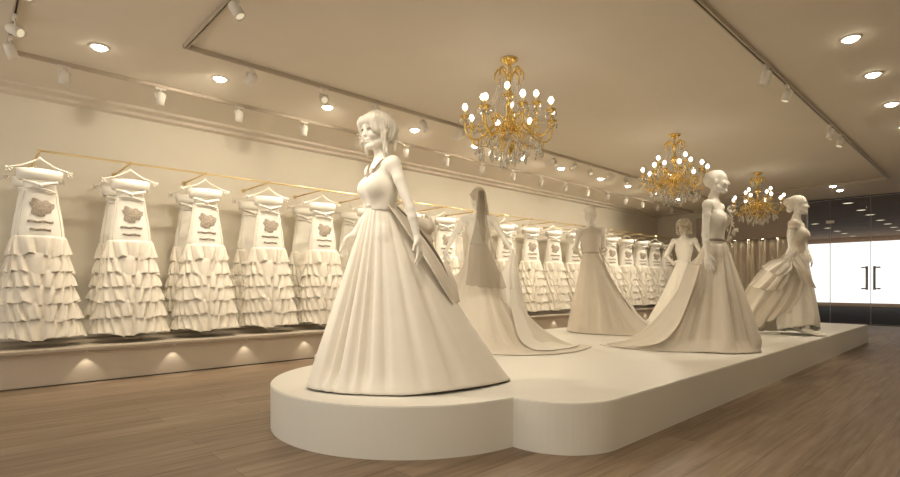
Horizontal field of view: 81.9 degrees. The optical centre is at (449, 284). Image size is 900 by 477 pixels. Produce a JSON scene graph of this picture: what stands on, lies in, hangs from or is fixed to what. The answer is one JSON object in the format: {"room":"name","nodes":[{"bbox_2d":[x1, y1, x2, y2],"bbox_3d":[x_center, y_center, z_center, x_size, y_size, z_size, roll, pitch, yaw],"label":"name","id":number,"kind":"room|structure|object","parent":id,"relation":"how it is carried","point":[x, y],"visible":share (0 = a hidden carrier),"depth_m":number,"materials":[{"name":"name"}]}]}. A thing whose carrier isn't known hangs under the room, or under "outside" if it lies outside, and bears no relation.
{"room":"clothing store","nodes":[
{"label":"clothing store","id":0,"kind":"room"},
{"bbox_2d":[0,167,86,341],"bbox_3d":[-4.204,-0.301,5.324,0.805,1.729,0.602,0,0,-41],"label":"gown","id":1,"kind":"object","parent":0,"point":[39,298],"visible":1,"depth_m":5.19,"materials":[{"name":"fabric"}]},
{"bbox_2d":[88,179,169,336],"bbox_3d":[-3.616,-0.301,5.875,0.805,1.729,0.602,0,0,-37],"label":"gown","id":2,"kind":"object","parent":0,"point":[129,297],"visible":1,"depth_m":5.73,"materials":[{"name":"fabric"}]},
{"bbox_2d":[169,188,239,331],"bbox_3d":[-3.027,-0.301,6.427,0.805,1.729,0.602,0,0,-33],"label":"gown","id":3,"kind":"object","parent":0,"point":[204,296],"visible":1,"depth_m":6.28,"materials":[{"name":"fabric"}]},
{"bbox_2d":[230,201,257,320],"bbox_3d":[-2.813,-0.302,7.377,0.798,1.726,0.316,0,0,-43],"label":"gown","id":4,"kind":"object","parent":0,"point":[249,210],"visible":0.35,"depth_m":7.23,"materials":[{"name":"fabric"}]},
{"bbox_2d":[288,207,312,315],"bbox_3d":[-2.226,-0.302,7.929,0.798,1.726,0.316,0,0,-43],"label":"gown","id":5,"kind":"object","parent":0,"point":[303,222],"visible":0.27,"depth_m":7.80,"materials":[{"name":"fabric"}]},
{"bbox_2d":[0,93,656,341],"bbox_3d":[-0.184,-0.600,10.352,18.900,3.400,0.150,0,0,-43],"label":"wall","id":6,"kind":"structure","parent":0,"point":[27,125],"depth_m":7.01,"materials":[{"name":"paint"}]},
{"bbox_2d":[0,304,655,356],"bbox_3d":[0.256,0.649,9.774,18.750,0.032,1.295,0,0,-43],"label":"display ledge","id":7,"kind":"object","parent":6,"relation":"attached to","point":[7,348],"depth_m":6.08,"materials":[{"name":"beige paint"}]},
{"bbox_2d":[0,78,662,217],"bbox_3d":[-0.085,-2.163,10.137,18.750,0.075,0.300,0,0,-43],"label":"trim","id":8,"kind":"structure","parent":6,"relation":"attached to","point":[7,86],"depth_m":7.39,"materials":[{"name":"paint"}]},
{"bbox_2d":[29,149,671,240],"bbox_3d":[0.915,-1.370,10.664,14.838,0.060,0.900,0,0,-43],"label":"rail","id":9,"kind":"object","parent":6,"relation":"attached to","point":[184,183],"visible":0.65,"depth_m":7.31,"materials":[{"name":"gold metal"}]},
{"bbox_2d":[1,158,64,185],"bbox_3d":[-4.574,-1.256,5.715,0.554,0.269,0.060,0,0,-43],"label":"clothes hanger","id":10,"kind":"object","parent":9,"relation":"hanging from","point":[34,166],"visible":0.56,"depth_m":5.58,"materials":[{"name":"beige metal"}]},
{"bbox_2d":[0,176,22,291],"bbox_3d":[-4.577,-0.302,5.723,0.798,1.726,0.316,0,0,-43],"label":"gown","id":11,"kind":"object","parent":10,"relation":"hanging from","point":[17,183],"visible":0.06,"depth_m":5.58,"materials":[{"name":"fabric"}]},
{"bbox_2d":[5,157,72,177],"bbox_3d":[-4.198,-1.256,5.313,0.554,0.269,0.060,0,0,-40],"label":"clothes hanger","id":12,"kind":"object","parent":9,"relation":"hanging from","point":[9,168],"visible":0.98,"depth_m":5.30,"materials":[{"name":"beige metal"}]},
{"bbox_2d":[92,169,122,188],"bbox_3d":[-3.986,-1.256,6.266,0.554,0.269,0.060,0,0,-43],"label":"clothes hanger","id":13,"kind":"object","parent":9,"relation":"hanging from","point":[93,184],"visible":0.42,"depth_m":6.13,"materials":[{"name":"white plastic"}]},
{"bbox_2d":[82,186,115,332],"bbox_3d":[-3.989,-0.302,6.274,0.798,1.726,0.316,0,0,-43],"label":"gown","id":14,"kind":"object","parent":13,"relation":"hanging from","point":[110,194],"visible":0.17,"depth_m":6.10,"materials":[{"name":"fabric"}]},
{"bbox_2d":[101,161,157,187],"bbox_3d":[-3.610,-1.256,5.865,0.554,0.269,0.060,0,0,-37],"label":"clothes hanger","id":15,"kind":"object","parent":9,"relation":"hanging from","point":[130,169],"visible":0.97,"depth_m":5.86,"materials":[{"name":"white plastic"}]},
{"bbox_2d":[168,181,193,196],"bbox_3d":[-3.398,-1.256,6.818,0.554,0.269,0.060,0,0,-43],"label":"clothes hanger","id":16,"kind":"object","parent":9,"relation":"hanging from","point":[171,193],"visible":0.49,"depth_m":6.67,"materials":[{"name":"white plastic"}]},
{"bbox_2d":[163,194,192,326],"bbox_3d":[-3.401,-0.302,6.826,0.798,1.726,0.316,0,0,-43],"label":"gown","id":17,"kind":"object","parent":16,"relation":"hanging from","point":[186,203],"visible":0.28,"depth_m":6.67,"materials":[{"name":"fabric"}]},
{"bbox_2d":[180,172,228,195],"bbox_3d":[-3.023,-1.256,6.416,0.554,0.269,0.060,0,0,-33],"label":"clothes hanger","id":18,"kind":"object","parent":9,"relation":"hanging from","point":[205,179],"visible":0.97,"depth_m":6.41,"materials":[{"name":"white plastic"}]},
{"bbox_2d":[247,181,289,201],"bbox_3d":[-2.435,-1.256,6.968,0.554,0.269,0.060,0,0,-30],"label":"clothes hanger","id":19,"kind":"object","parent":9,"relation":"hanging from","point":[248,196],"visible":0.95,"depth_m":6.97,"materials":[{"name":"white plastic"}]},
{"bbox_2d":[238,196,298,327],"bbox_3d":[-2.439,-0.301,6.979,0.805,1.729,0.602,0,0,-30],"label":"gown","id":20,"kind":"object","parent":19,"relation":"hanging from","point":[268,295],"visible":1,"depth_m":6.83,"materials":[{"name":"fabric"}]},
{"bbox_2d":[303,190,340,207],"bbox_3d":[-1.847,-1.256,7.519,0.554,0.269,0.060,0,0,-27],"label":"clothes hanger","id":21,"kind":"object","parent":9,"relation":"hanging from","point":[322,190],"visible":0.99,"depth_m":7.51,"materials":[{"name":"white plastic"}]},
{"bbox_2d":[296,203,342,324],"bbox_3d":[-1.851,-0.301,7.531,0.805,1.729,0.602,0,0,-27],"label":"gown","id":22,"kind":"object","parent":21,"relation":"hanging from","point":[322,273],"visible":0.84,"depth_m":7.37,"materials":[{"name":"fabric"}]},
{"bbox_2d":[430,206,459,220],"bbox_3d":[-0.085,-1.256,9.174,0.554,0.269,0.060,0,0,-20],"label":"clothes hanger","id":23,"kind":"object","parent":9,"relation":"hanging from","point":[445,206],"visible":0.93,"depth_m":9.17,"materials":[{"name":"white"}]},
{"label":"clothes hanger","id":24,"kind":"object","parent":9,"relation":"hanging from","visible":0},
{"bbox_2d":[357,208,363,216],"bbox_3d":[-1.263,-0.301,8.082,0.805,1.729,0.602,0,0,-24],"label":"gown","id":25,"kind":"object","parent":24,"relation":"hanging from","point":[360,211],"visible":0.02,"depth_m":7.94,"materials":[{"name":"fabric"}]},
{"bbox_3d":[0.128,-1.256,10.127,0.554,0.269,0.059,0,0,-43],"label":"clothes hanger","id":26,"kind":"object","parent":9,"relation":"hanging from","visible":0},
{"bbox_2d":[452,224,464,270],"bbox_3d":[0.125,-0.302,10.135,0.798,1.726,0.316,0,0,-43],"label":"gown","id":27,"kind":"object","parent":26,"relation":"hanging from","point":[458,240],"visible":0.08,"depth_m":10.09,"materials":[{"name":"fabric"}]},
{"bbox_3d":[1.091,-1.256,10.277,0.554,0.269,0.059,0,0,-16],"label":"clothes hanger","id":28,"kind":"object","parent":9,"relation":"hanging from","visible":0},
{"bbox_2d":[496,225,513,271],"bbox_3d":[1.089,-0.301,10.289,0.805,1.729,0.602,0,0,-16],"label":"gown","id":29,"kind":"object","parent":28,"relation":"hanging from","point":[502,252],"visible":0.09,"depth_m":10.16,"materials":[{"name":"fabric"}]},
{"bbox_3d":[1.303,-1.256,11.230,0.554,0.269,0.059,0,0,-43],"label":"clothes hanger","id":30,"kind":"object","parent":9,"relation":"hanging from","visible":0},
{"bbox_2d":[512,231,516,254],"bbox_3d":[1.301,-0.302,11.238,0.798,1.726,0.316,0,0,-43],"label":"gown","id":31,"kind":"object","parent":30,"relation":"hanging from","point":[514,234],"visible":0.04,"depth_m":11.22,"materials":[{"name":"fabric"}]},
{"bbox_3d":[2.266,-1.256,11.380,0.554,0.269,0.059,0,0,-13],"label":"clothes hanger","id":32,"kind":"object","parent":9,"relation":"hanging from","visible":0},
{"bbox_2d":[542,231,570,310],"bbox_3d":[2.265,-0.301,11.392,0.805,1.729,0.602,0,0,-13],"label":"gown","id":33,"kind":"object","parent":32,"relation":"hanging from","point":[553,270],"visible":0.78,"depth_m":11.24,"materials":[{"name":"fabric"}]},
{"bbox_3d":[2.854,-1.256,11.931,0.554,0.269,0.059,0,0,-12],"label":"clothes hanger","id":34,"kind":"object","parent":9,"relation":"hanging from","visible":0},
{"bbox_2d":[564,233,580,306],"bbox_3d":[2.853,-0.301,11.943,0.805,1.729,0.602,0,0,-12],"label":"gown","id":35,"kind":"object","parent":34,"relation":"hanging from","point":[572,265],"visible":0.37,"depth_m":11.80,"materials":[{"name":"fabric"}]},
{"label":"clothes hanger","id":36,"kind":"object","parent":9,"relation":"hanging from","visible":0},
{"bbox_2d":[603,238,624,298],"bbox_3d":[4.029,-0.301,13.046,0.805,1.729,0.602,0,0,-10],"label":"gown","id":37,"kind":"object","parent":36,"relation":"hanging from","point":[610,255],"visible":0.42,"depth_m":12.92,"materials":[{"name":"fabric"}]},
{"label":"clothes hanger","id":38,"kind":"object","parent":9,"relation":"hanging from","visible":0},
{"bbox_2d":[619,240,640,305],"bbox_3d":[4.617,-0.301,13.598,0.805,1.729,0.602,0,0,-9],"label":"gown","id":39,"kind":"object","parent":38,"relation":"hanging from","point":[626,263],"visible":0.72,"depth_m":13.46,"materials":[{"name":"fabric"}]},
{"bbox_3d":[5.205,-1.256,14.137,0.554,0.269,0.059,0,0,-8],"label":"clothes hanger","id":40,"kind":"object","parent":9,"relation":"hanging from","visible":0},
{"bbox_2d":[634,241,655,304],"bbox_3d":[5.205,-0.301,14.149,0.805,1.729,0.602,0,0,-8],"label":"gown","id":41,"kind":"object","parent":40,"relation":"hanging from","point":[643,271],"visible":0.71,"depth_m":14.00,"materials":[{"name":"fabric"}]},
{"bbox_3d":[5.792,-1.256,14.689,0.554,0.269,0.059,0,0,-8],"label":"clothes hanger","id":42,"kind":"object","parent":9,"relation":"hanging from","visible":0},
{"bbox_2d":[648,243,665,303],"bbox_3d":[5.793,-0.301,14.701,0.805,1.729,0.602,0,0,-8],"label":"gown","id":43,"kind":"object","parent":42,"relation":"hanging from","point":[654,260],"visible":0.54,"depth_m":14.56,"materials":[{"name":"fabric"}]},
{"bbox_3d":[5.418,-1.256,15.091,0.554,0.269,0.059,0,0,-43],"label":"clothes hanger","id":44,"kind":"object","parent":9,"relation":"hanging from","visible":0},
{"bbox_2d":[632,244,635,260],"bbox_3d":[5.415,-0.302,15.099,0.798,1.726,0.316,0,0,-43],"label":"gown","id":45,"kind":"object","parent":44,"relation":"hanging from","point":[633,246],"visible":0.02,"depth_m":14.98,"materials":[{"name":"fabric"}]},
{"bbox_3d":[6.380,-1.256,15.240,0.554,0.269,0.059,0,0,-7],"label":"clothes hanger","id":46,"kind":"object","parent":9,"relation":"hanging from","visible":0},
{"bbox_2d":[661,244,673,286],"bbox_3d":[6.381,-0.301,15.252,0.805,1.729,0.602,0,0,-7],"label":"gown","id":47,"kind":"object","parent":46,"relation":"hanging from","point":[668,268],"visible":0.18,"depth_m":15.13,"materials":[{"name":"fabric"}]},
{"bbox_2d":[339,212,359,277],"bbox_3d":[-1.638,-0.302,8.480,0.798,1.726,0.316,0,0,-43],"label":"gown","id":48,"kind":"object","parent":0,"point":[349,220],"visible":0.12,"depth_m":8.36,"materials":[{"name":"fabric"}]},
{"bbox_2d":[435,218,459,274],"bbox_3d":[-0.087,-0.301,9.185,0.805,1.729,0.602,0,0,-20],"label":"gown","id":49,"kind":"object","parent":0,"point":[445,225],"visible":0.19,"depth_m":9.07,"materials":[{"name":"fabric"}]},
{"bbox_2d":[0,0,899,213],"bbox_3d":[2.960,-2.250,6.892,18.750,0.100,9.200,0,0,-43],"label":"ceiling","id":50,"kind":"structure","parent":0,"point":[621,77],"depth_m":5.39,"materials":[{"name":"paint"}]},
{"bbox_2d":[6,0,20,42],"bbox_3d":[-2.289,-2.183,2.885,0.038,0.035,5.340,0,0,-43],"label":"track","id":51,"kind":"object","parent":50,"relation":"attached to","point":[16,3],"visible":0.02,"depth_m":4.10,"materials":[{"name":"silver metal"}]},
{"bbox_2d":[3,35,19,59],"bbox_3d":[-3.850,-2.067,4.554,0.086,0.197,0.142,0,0,-11],"label":"track spotlight","id":52,"kind":"object","parent":51,"relation":"attached to","point":[11,52],"visible":1,"depth_m":4.53,"materials":[{"name":"white metal"}]},
{"bbox_2d":[5,13,26,38],"bbox_3d":[-3.502,-2.072,4.182,0.154,0.186,0.087,0,0,10],"label":"track spotlight","id":53,"kind":"object","parent":51,"relation":"attached to","point":[11,28],"visible":1,"depth_m":4.16,"materials":[{"name":"white metal"}]},
{"bbox_2d":[88,42,109,51],"bbox_3d":[-3.243,-2.182,4.801,0.168,0.036,0.168,0,0,-43],"label":"recessed light","id":54,"kind":"object","parent":50,"relation":"in","point":[100,47],"visible":1,"depth_m":4.77,"materials":[{"name":"beige ceramic"}]},
{"bbox_2d":[184,0,230,47],"bbox_3d":[-1.219,-2.183,3.474,0.038,0.035,3.485,0,0,-43],"label":"track","id":55,"kind":"object","parent":50,"relation":"attached to","point":[223,6],"visible":1,"depth_m":4.31,"materials":[{"name":"silver metal"}]},
{"bbox_2d":[228,0,245,21],"bbox_3d":[-1.591,-2.066,3.876,0.136,0.197,0.086,0,0,13],"label":"track spotlight","id":56,"kind":"object","parent":55,"relation":"attached to","point":[234,6],"visible":1,"depth_m":3.85,"materials":[{"name":"white metal"}]},
{"bbox_2d":[211,75,227,81],"bbox_3d":[-2.456,-2.182,5.540,0.168,0.036,0.168,0,0,-43],"label":"recessed light","id":57,"kind":"object","parent":50,"relation":"in","point":[218,78],"visible":1,"depth_m":5.51,"materials":[{"name":"beige ceramic"}]},
{"bbox_2d":[321,104,333,109],"bbox_3d":[-1.515,-2.182,6.422,0.168,0.036,0.168,0,0,-43],"label":"recessed light","id":58,"kind":"object","parent":50,"relation":"in","point":[326,107],"visible":0.99,"depth_m":6.39,"materials":[{"name":"beige ceramic"}]},
{"bbox_2d":[17,51,693,211],"bbox_3d":[1.591,-2.183,10.215,15.700,0.035,0.038,0,0,-43],"label":"track","id":59,"kind":"object","parent":50,"relation":"attached to","point":[20,53],"visible":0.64,"depth_m":6.42,"materials":[{"name":"silver metal"}]},
{"bbox_2d":[57,64,70,85],"bbox_3d":[-3.822,-2.069,5.138,0.103,0.192,0.094,0,0,-2],"label":"track spotlight","id":60,"kind":"object","parent":59,"relation":"attached to","point":[64,75],"visible":1,"depth_m":5.11,"materials":[{"name":"white metal"}]},
{"bbox_2d":[155,87,165,105],"bbox_3d":[-3.195,-2.069,5.727,0.103,0.192,0.094,0,0,-2],"label":"track spotlight","id":61,"kind":"object","parent":59,"relation":"attached to","point":[161,97],"visible":1,"depth_m":5.70,"materials":[{"name":"white metal"}]},
{"bbox_2d":[234,105,243,122],"bbox_3d":[-2.568,-2.069,6.316,0.103,0.192,0.094,0,0,-2],"label":"track spotlight","id":62,"kind":"object","parent":59,"relation":"attached to","point":[239,115],"visible":1,"depth_m":6.29,"materials":[{"name":"white metal"}]},
{"bbox_2d":[300,121,307,136],"bbox_3d":[-1.941,-2.069,6.904,0.103,0.192,0.094,0,0,-2],"label":"track spotlight","id":63,"kind":"object","parent":59,"relation":"attached to","point":[304,129],"visible":1,"depth_m":6.87,"materials":[{"name":"white metal"}]},
{"bbox_2d":[355,134,361,147],"bbox_3d":[-1.314,-2.069,7.492,0.103,0.192,0.094,0,0,-2],"label":"track spotlight","id":64,"kind":"object","parent":59,"relation":"attached to","point":[358,140],"visible":0.9,"depth_m":7.46,"materials":[{"name":"white metal"}]},
{"bbox_2d":[403,145,408,157],"bbox_3d":[-0.687,-2.069,8.081,0.103,0.192,0.094,0,0,-2],"label":"track spotlight","id":65,"kind":"object","parent":59,"relation":"attached to","point":[405,151],"visible":1,"depth_m":8.05,"materials":[{"name":"white metal"}]},
{"bbox_2d":[443,154,448,166],"bbox_3d":[-0.059,-2.069,8.669,0.103,0.192,0.094,0,0,-2],"label":"track spotlight","id":66,"kind":"object","parent":59,"relation":"attached to","point":[446,160],"visible":1,"depth_m":8.63,"materials":[{"name":"white metal"}]},
{"bbox_2d":[479,163,484,173],"bbox_3d":[0.568,-2.069,9.258,0.103,0.192,0.094,0,0,-2],"label":"track spotlight","id":67,"kind":"object","parent":59,"relation":"attached to","point":[481,171],"visible":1,"depth_m":9.22,"materials":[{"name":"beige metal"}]},
{"bbox_2d":[510,170,515,180],"bbox_3d":[1.195,-2.069,9.847,0.103,0.192,0.094,0,0,-2],"label":"track spotlight","id":68,"kind":"object","parent":59,"relation":"attached to","point":[513,174],"visible":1,"depth_m":9.81,"materials":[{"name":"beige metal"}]},
{"bbox_2d":[409,128,420,132],"bbox_3d":[-0.501,-2.182,7.374,0.168,0.036,0.168,0,0,-43],"label":"recessed light","id":69,"kind":"object","parent":50,"relation":"in","point":[414,130],"visible":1,"depth_m":7.34,"materials":[{"name":"beige ceramic"}]},
{"bbox_2d":[183,44,707,198],"bbox_3d":[2.094,-2.183,9.000,12.430,0.035,0.038,0,0,-43],"label":"track","id":70,"kind":"object","parent":50,"relation":"attached to","point":[191,48],"visible":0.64,"depth_m":5.97,"materials":[{"name":"silver metal"}]},
{"bbox_2d":[244,66,257,86],"bbox_3d":[-1.982,-2.074,5.181,0.112,0.181,0.153,0,0,-43],"label":"track spotlight","id":71,"kind":"object","parent":70,"relation":"attached to","point":[252,77],"visible":1,"depth_m":5.15,"materials":[{"name":"white metal"}]},
{"bbox_2d":[318,87,328,104],"bbox_3d":[-1.392,-2.070,5.721,0.113,0.190,0.152,0,0,-43],"label":"track spotlight","id":72,"kind":"object","parent":70,"relation":"attached to","point":[323,98],"visible":1,"depth_m":5.69,"materials":[{"name":"white metal"}]},
{"bbox_2d":[419,116,428,132],"bbox_3d":[-0.334,-2.067,6.717,0.125,0.196,0.094,0,0,0],"label":"track spotlight","id":73,"kind":"object","parent":70,"relation":"attached to","point":[423,124],"visible":1,"depth_m":6.68,"materials":[{"name":"white metal"}]},
{"bbox_2d":[454,127,464,140],"bbox_3d":[0.132,-2.074,7.166,0.112,0.181,0.153,0,0,-43],"label":"track spotlight","id":74,"kind":"object","parent":70,"relation":"attached to","point":[460,135],"visible":1,"depth_m":7.13,"materials":[{"name":"white metal"}]},
{"bbox_2d":[551,154,557,166],"bbox_3d":[1.743,-2.067,8.664,0.112,0.197,0.132,0,0,-43],"label":"track spotlight","id":75,"kind":"object","parent":70,"relation":"attached to","point":[553,160],"visible":1,"depth_m":8.64,"materials":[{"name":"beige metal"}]},
{"bbox_2d":[570,160,578,170],"bbox_3d":[2.174,-2.074,9.082,0.112,0.181,0.153,0,0,-43],"label":"track spotlight","id":76,"kind":"object","parent":70,"relation":"attached to","point":[575,166],"visible":1,"depth_m":9.05,"materials":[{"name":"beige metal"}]},
{"bbox_2d":[587,165,592,175],"bbox_3d":[2.542,-2.067,9.414,0.098,0.197,0.141,0,0,-1],"label":"track spotlight","id":77,"kind":"object","parent":70,"relation":"attached to","point":[589,170],"visible":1,"depth_m":9.39,"materials":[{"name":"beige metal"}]},
{"bbox_2d":[606,171,613,180],"bbox_3d":[3.049,-2.074,9.903,0.112,0.181,0.153,0,0,-43],"label":"track spotlight","id":78,"kind":"object","parent":70,"relation":"attached to","point":[610,176],"visible":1,"depth_m":9.87,"materials":[{"name":"white metal"}]},
{"bbox_2d":[623,175,628,184],"bbox_3d":[3.494,-2.067,10.306,0.112,0.197,0.139,0,0,-43],"label":"track spotlight","id":79,"kind":"object","parent":70,"relation":"attached to","point":[626,182],"visible":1,"depth_m":10.28,"materials":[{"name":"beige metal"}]},
{"bbox_2d":[459,55,557,169],"bbox_3d":[0.579,-1.663,5.068,0.924,1.074,0.924,0,0,13],"label":"crystal chandelier","id":80,"kind":"object","parent":50,"relation":"hanging from","point":[509,126],"visible":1,"depth_m":5.01,"materials":[{"name":"gold metal"}]},
{"bbox_2d":[639,133,708,206],"bbox_3d":[3.298,-1.663,7.621,0.924,1.074,0.924,0,0,38],"label":"crystal chandelier","id":81,"kind":"object","parent":50,"relation":"hanging from","point":[674,179],"visible":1,"depth_m":7.57,"materials":[{"name":"gold metal"}]},
{"bbox_2d":[730,172,784,226],"bbox_3d":[6.055,-1.663,10.207,0.924,1.074,0.924,0,0,24],"label":"crystal chandelier","id":82,"kind":"object","parent":50,"relation":"hanging from","point":[758,206],"visible":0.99,"depth_m":10.16,"materials":[{"name":"gold metal"}]},
{"bbox_2d":[692,0,889,178],"bbox_3d":[4.506,-2.183,6.429,12.430,0.035,0.038,0,0,-43],"label":"track","id":83,"kind":"object","parent":50,"relation":"attached to","point":[701,4],"visible":1,"depth_m":5.22,"materials":[{"name":"silver metal"}]},
{"bbox_2d":[759,64,771,85],"bbox_3d":[3.121,-2.068,5.135,0.105,0.194,0.105,0,0,2],"label":"track spotlight","id":84,"kind":"object","parent":83,"relation":"attached to","point":[766,74],"visible":1,"depth_m":5.10,"materials":[{"name":"white metal"}]},
{"bbox_2d":[780,84,792,103],"bbox_3d":[3.659,-2.067,5.640,0.122,0.196,0.089,0,0,-7],"label":"track spotlight","id":85,"kind":"object","parent":83,"relation":"attached to","point":[787,94],"visible":1,"depth_m":5.61,"materials":[{"name":"white metal"}]},
{"bbox_2d":[825,124,834,139],"bbox_3d":[5.163,-2.069,7.051,0.106,0.193,0.098,0,0,1],"label":"track spotlight","id":86,"kind":"object","parent":83,"relation":"attached to","point":[830,132],"visible":1,"depth_m":7.02,"materials":[{"name":"white metal"}]},
{"bbox_2d":[835,134,844,147],"bbox_3d":[5.628,-2.067,7.486,0.123,0.196,0.086,0,0,-11],"label":"track spotlight","id":87,"kind":"object","parent":83,"relation":"attached to","point":[840,141],"visible":1,"depth_m":7.46,"materials":[{"name":"white metal"}]},
{"bbox_2d":[719,178,886,198],"bbox_3d":[7.817,-2.183,11.954,0.038,0.035,3.485,0,0,-43],"label":"track","id":88,"kind":"object","parent":50,"relation":"attached to","point":[879,178],"visible":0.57,"depth_m":11.58,"materials":[{"name":"silver metal"}]},
{"bbox_2d":[839,34,862,42],"bbox_3d":[3.578,-2.182,4.633,0.168,0.036,0.168,0,0,-43],"label":"recessed light","id":89,"kind":"object","parent":50,"relation":"in","point":[851,38],"visible":1,"depth_m":4.61,"materials":[{"name":"beige ceramic"}]},
{"bbox_2d":[863,71,882,77],"bbox_3d":[4.424,-2.182,5.427,0.168,0.036,0.168,0,0,-43],"label":"recessed light","id":90,"kind":"object","parent":50,"relation":"in","point":[874,74],"visible":1,"depth_m":5.40,"materials":[{"name":"white glass"}]},
{"bbox_2d":[882,101,899,106],"bbox_3d":[5.372,-2.182,6.317,0.168,0.036,0.168,0,0,-43],"label":"recessed light","id":91,"kind":"object","parent":50,"relation":"in","point":[890,104],"visible":1,"depth_m":6.29,"materials":[{"name":"beige ceramic"}]},
{"bbox_2d":[0,306,899,476],"bbox_3d":[7.654,1.060,12.668,33.500,0.120,24.000,0,0,-43],"label":"floor","id":92,"kind":"structure","parent":0,"point":[839,415],"depth_m":3.46,"materials":[{"name":"brown wood"}]},
{"bbox_2d":[0,310,652,389],"bbox_3d":[0.223,0.833,9.809,18.750,0.335,1.200,0,0,-43],"label":"platform base","id":93,"kind":"object","parent":92,"relation":"on","point":[34,370],"depth_m":5.71,"materials":[{"name":"paint"}]},
{"bbox_2d":[0,357,313,391],"bbox_3d":[0.637,0.994,9.368,18.750,0.012,0.008,0,0,-43],"label":"baseboard","id":94,"kind":"structure","parent":93,"relation":"attached to","point":[312,357],"depth_m":5.63,"materials":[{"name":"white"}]},
{"bbox_2d":[270,319,866,459],"bbox_3d":[2.488,0.848,6.764,9.915,0.305,3.260,0,0,-43],"label":"podium","id":95,"kind":"object","parent":92,"relation":"on","point":[596,399],"visible":0.83,"depth_m":3.25,"materials":[{"name":"paint"}]},
{"bbox_2d":[306,109,509,394],"bbox_3d":[-0.265,-0.255,3.680,1.346,1.902,0.994,0,0,11],"label":"mannequin","id":96,"kind":"object","parent":95,"relation":"on","point":[396,325],"visible":1,"depth_m":3.42},
{"bbox_2d":[443,187,590,354],"bbox_3d":[0.601,-0.243,5.873,1.775,1.877,1.443,0,0,37],"label":"mannequin","id":97,"kind":"object","parent":95,"relation":"on","point":[492,300],"visible":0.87,"depth_m":5.88},
{"bbox_2d":[567,205,649,335],"bbox_3d":[2.445,-0.235,7.478,1.504,1.860,0.946,0,0,24],"label":"mannequin","id":98,"kind":"object","parent":95,"relation":"on","point":[598,306],"visible":0.94,"depth_m":7.38},
{"bbox_2d":[646,218,700,321],"bbox_3d":[3.997,-0.227,9.125,1.110,1.844,0.795,0,0,5],"label":"mannequin","id":99,"kind":"object","parent":95,"relation":"on","point":[683,245],"visible":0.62,"depth_m":8.93},
{"bbox_2d":[600,170,761,353],"bbox_3d":[2.481,-0.266,5.630,1.525,1.915,0.960,0,0,0],"label":"mannequin","id":100,"kind":"object","parent":95,"relation":"on","point":[710,310],"visible":1,"depth_m":5.39},
{"bbox_2d":[745,195,826,336],"bbox_3d":[4.589,-0.272,7.283,0.988,1.934,0.768,0,0,8],"label":"mannequin","id":101,"kind":"object","parent":95,"relation":"on","point":[781,296],"visible":0.98,"depth_m":7.06},
{"bbox_2d":[820,322,899,326],"bbox_3d":[11.204,1.000,11.851,0.060,0.040,5.150,0,0,-43],"label":"trim","id":102,"kind":"structure","parent":92,"relation":"on","point":[820,322],"depth_m":12.77,"materials":[{"name":"brown metal"}]},
{"bbox_2d":[861,196,870,323],"bbox_3d":[10.036,-0.600,13.024,0.120,3.160,0.821,0,0,-43],"label":"door","id":103,"kind":"structure","parent":92,"relation":"on","point":[865,267],"depth_m":12.75,"materials":[{"name":"clear glass"}]},
{"bbox_2d":[518,228,548,311],"bbox_3d":[1.677,-0.301,10.840,0.805,1.729,0.602,0,0,-15],"label":"gown","id":104,"kind":"object","parent":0,"point":[530,267],"visible":0.76,"depth_m":10.69,"materials":[{"name":"fabric"}]},
{"bbox_2d":[657,205,807,266],"bbox_3d":[8.089,-0.600,15.236,0.150,3.400,4.050,0,0,-43],"label":"wall","id":105,"kind":"structure","parent":0,"point":[666,225],"depth_m":16.23,"materials":[{"name":"paint"}]},
{"bbox_2d":[662,203,782,215],"bbox_3d":[8.028,-2.183,14.973,0.300,0.035,3.750,0,0,-43],"label":"trim","id":106,"kind":"structure","parent":105,"relation":"attached to","point":[739,207],"depth_m":15.60,"materials":[{"name":"paint"}]},
{"bbox_2d":[696,210,806,242],"bbox_3d":[8.350,-1.600,14.521,0.450,0.700,2.650,0,0,-43],"label":"soffit","id":107,"kind":"structure","parent":105,"relation":"attached to","point":[776,229],"depth_m":14.12,"materials":[{"name":"beige paint"}]},
{"bbox_2d":[729,238,787,290],"bbox_3d":[8.408,-0.135,14.551,0.126,2.230,2.486,0,0,-43],"label":"curtain","id":108,"kind":"object","parent":107,"relation":"hanging from","point":[748,256],"visible":0.19,"depth_m":14.51,"materials":[{"name":"fabric"}]},
{"bbox_2d":[826,200,834,322],"bbox_3d":[9.642,-0.600,13.498,0.045,3.160,0.590,0,0,-43],"label":"door frame","id":109,"kind":"structure","parent":105,"relation":"in","point":[830,221],"depth_m":13.36,"materials":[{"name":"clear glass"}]},
{"bbox_2d":[807,192,899,202],"bbox_3d":[11.204,-2.185,11.851,0.060,0.030,5.150,0,0,-43],"label":"trim","id":110,"kind":"structure","parent":105,"relation":"attached to","point":[895,192],"depth_m":12.96,"materials":[{"name":"brown metal"}]},
{"bbox_2d":[873,266,896,325],"bbox_3d":[10.600,-0.600,12.422,0.120,3.160,0.815,0,0,-43],"label":"door","id":111,"kind":"structure","parent":105,"relation":"in","point":[874,267],"depth_m":12.62,"materials":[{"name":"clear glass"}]},
{"bbox_2d":[808,194,899,239],"bbox_3d":[14.545,-2.250,19.135,14.600,0.100,24.000,0,0,-43],"label":"ceiling","id":112,"kind":"structure","parent":0,"point":[850,221],"depth_m":17.04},
{"bbox_2d":[808,235,899,306],"bbox_3d":[19.431,-0.550,23.719,0.200,3.300,24.000,0,0,-43],"label":"wall","id":113,"kind":"structure","parent":0,"point":[889,237],"depth_m":24.12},
{"bbox_2d":[808,240,899,303],"bbox_3d":[18.917,-0.552,23.923,0.230,2.805,21.000,0,0,-43],"label":"glass doors","id":114,"kind":"structure","parent":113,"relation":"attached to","point":[847,259],"depth_m":23.93,"materials":[{"name":"glass"}]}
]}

